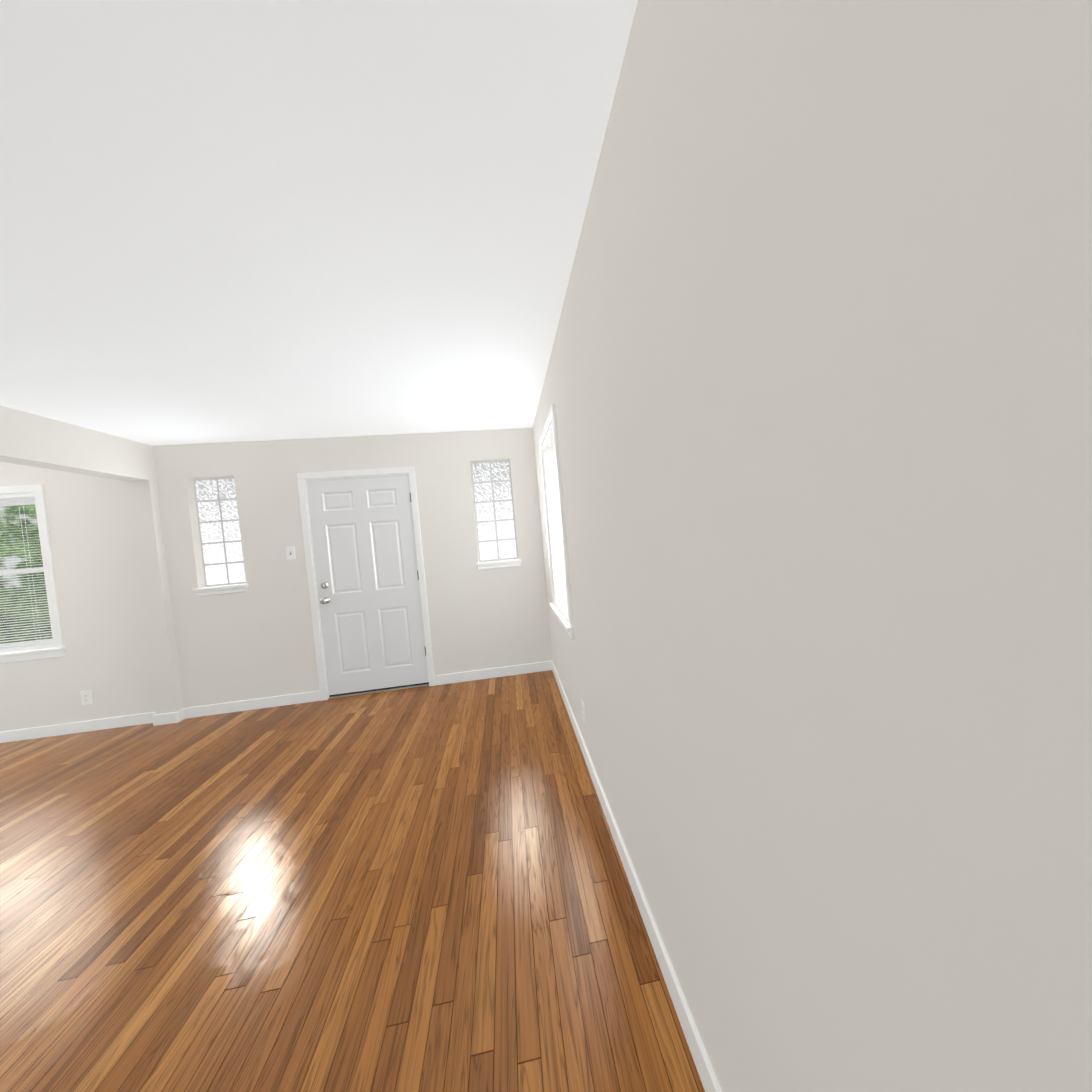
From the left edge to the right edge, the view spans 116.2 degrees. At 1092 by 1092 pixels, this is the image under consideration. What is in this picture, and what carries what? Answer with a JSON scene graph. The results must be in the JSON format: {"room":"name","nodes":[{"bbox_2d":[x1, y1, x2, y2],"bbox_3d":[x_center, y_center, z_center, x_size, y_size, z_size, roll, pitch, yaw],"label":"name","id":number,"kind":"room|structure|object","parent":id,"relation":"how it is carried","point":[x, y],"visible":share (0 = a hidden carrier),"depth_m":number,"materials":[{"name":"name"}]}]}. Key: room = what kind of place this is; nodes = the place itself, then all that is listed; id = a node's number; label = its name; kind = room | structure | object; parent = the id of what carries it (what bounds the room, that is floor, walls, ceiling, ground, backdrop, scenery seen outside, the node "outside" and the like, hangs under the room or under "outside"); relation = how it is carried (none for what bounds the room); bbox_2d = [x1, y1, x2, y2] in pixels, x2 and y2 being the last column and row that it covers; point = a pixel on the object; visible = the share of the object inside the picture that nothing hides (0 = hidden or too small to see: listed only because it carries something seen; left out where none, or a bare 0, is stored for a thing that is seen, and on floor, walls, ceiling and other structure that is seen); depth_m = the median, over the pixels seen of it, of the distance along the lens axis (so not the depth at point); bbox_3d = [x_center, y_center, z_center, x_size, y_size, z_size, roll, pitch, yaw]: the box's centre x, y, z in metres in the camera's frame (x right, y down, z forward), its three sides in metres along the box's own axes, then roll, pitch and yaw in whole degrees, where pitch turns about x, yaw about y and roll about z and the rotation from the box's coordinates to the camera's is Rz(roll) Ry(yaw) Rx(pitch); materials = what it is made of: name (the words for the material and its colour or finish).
{"room":"empty living room","nodes":[
{"label":"empty living room","id":0,"kind":"room"},
{"bbox_2d":[0,405,183,714],"bbox_3d":[-3.068,0.397,-0.009,0.165,2.440,6.089,-5,2,-7],"label":"wall","id":1,"kind":"structure","parent":0,"point":[31,439],"depth_m":2.78,"materials":[{"name":"beige paint"}]},
{"bbox_2d":[0,661,721,1091],"bbox_3d":[-2.584,1.529,0.153,6.085,0.095,5.924,-5,2,-7],"label":"baseboard","id":2,"kind":"structure","parent":1,"relation":"attached to","point":[706,1073],"depth_m":2.89,"materials":[{"name":"white wood"}]},
{"bbox_2d":[0,428,552,731],"bbox_3d":[-3.053,0.309,3.184,6.585,2.450,0.250,-5,2,-7],"label":"wall","id":3,"kind":"structure","parent":0,"point":[255,640],"depth_m":3.10,"materials":[{"name":"beige paint"}]},
{"bbox_2d":[0,484,66,662],"bbox_3d":[-4.790,0.263,2.918,1.183,1.478,0.230,-5,2,-7],"label":"dining room window","id":4,"kind":"structure","parent":3,"relation":"in","point":[53,646],"depth_m":2.90,"materials":[{"name":"white plastic"}]},
{"bbox_2d":[80,690,92,704],"bbox_3d":[-4.000,1.320,2.959,0.080,0.122,0.007,-5,2,-7],"label":"outlet","id":5,"kind":"object","parent":3,"relation":"attached to","point":[86,697],"visible":1,"depth_m":2.96,"materials":[{"name":"white plastic"}]},
{"bbox_2d":[192,477,248,595],"bbox_3d":[-2.973,-0.097,3.116,0.437,1.057,0.180,-5,2,-7],"label":"window","id":6,"kind":"structure","parent":3,"relation":"in","point":[220,534],"depth_m":3.13,"materials":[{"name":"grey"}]},
{"bbox_2d":[285,547,295,559],"bbox_3d":[-2.353,0.068,3.130,0.078,0.120,0.016,-5,2,-7],"label":"light switch","id":7,"kind":"object","parent":3,"relation":"attached to","point":[290,553],"visible":1,"depth_m":3.13,"materials":[{"name":"white plastic"}]},
{"bbox_2d":[297,467,434,700],"bbox_3d":[-1.697,0.343,3.339,1.042,2.122,0.268,-5,2,-7],"label":"door frame","id":8,"kind":"structure","parent":3,"relation":"attached to","point":[302,478],"depth_m":3.18,"materials":[{"name":"white wood"}]},
{"bbox_2d":[306,475,428,696],"bbox_3d":[-1.674,0.372,3.216,0.920,2.032,0.115,-5,2,-7],"label":"entry door","id":9,"kind":"structure","parent":3,"relation":"in","point":[364,548],"depth_m":3.23,"materials":[{"name":"white wood"}]},
{"bbox_2d":[329,684,428,698],"bbox_3d":[-1.598,1.393,3.307,0.920,0.016,0.114,-5,2,-7],"label":"door threshold sill","id":10,"kind":"structure","parent":3,"relation":"attached to","point":[378,691],"depth_m":3.25,"materials":[{"name":"silver metal"}]},
{"bbox_2d":[470,460,520,569],"bbox_3d":[-0.514,-0.317,3.408,0.440,1.070,0.180,-5,2,-7],"label":"window","id":11,"kind":"structure","parent":3,"relation":"in","point":[494,510],"depth_m":3.42,"materials":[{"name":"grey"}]},
{"bbox_2d":[0,0,637,445],"bbox_3d":[-2.799,-0.915,0.125,6.585,0.120,6.339,-5,2,-7],"label":"ceiling","id":12,"kind":"structure","parent":0,"point":[240,220],"depth_m":1.06,"materials":[{"name":"white paint"}]},
{"bbox_2d":[0,670,704,1091],"bbox_3d":[-2.580,1.635,0.198,6.585,0.120,6.339,-5,2,-7],"label":"floor","id":13,"kind":"structure","parent":0,"point":[426,888],"depth_m":1.31,"materials":[{"name":"brown wood"}]},
{"bbox_2d":[533,0,1091,1091],"bbox_3d":[0.459,0.084,0.410,0.250,2.440,6.089,-5,2,-7],"label":"wall","id":14,"kind":"structure","parent":0,"point":[817,388],"depth_m":0.37,"materials":[{"name":"beige paint"}]},
{"bbox_2d":[539,404,573,639],"bbox_3d":[0.136,-0.154,2.478,0.230,1.450,0.830,-5,2,-7],"label":"double-hung window","id":15,"kind":"structure","parent":14,"relation":"in","point":[561,606],"depth_m":2.44,"materials":[{"name":"white plastic"}]},
{"bbox_2d":[581,699,585,724],"bbox_3d":[0.220,0.971,1.992,0.007,0.122,0.080,-5,2,-7],"label":"outlet","id":16,"kind":"object","parent":14,"relation":"attached to","point":[583,711],"visible":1,"depth_m":1.98,"materials":[{"name":"white plastic"}]}
]}

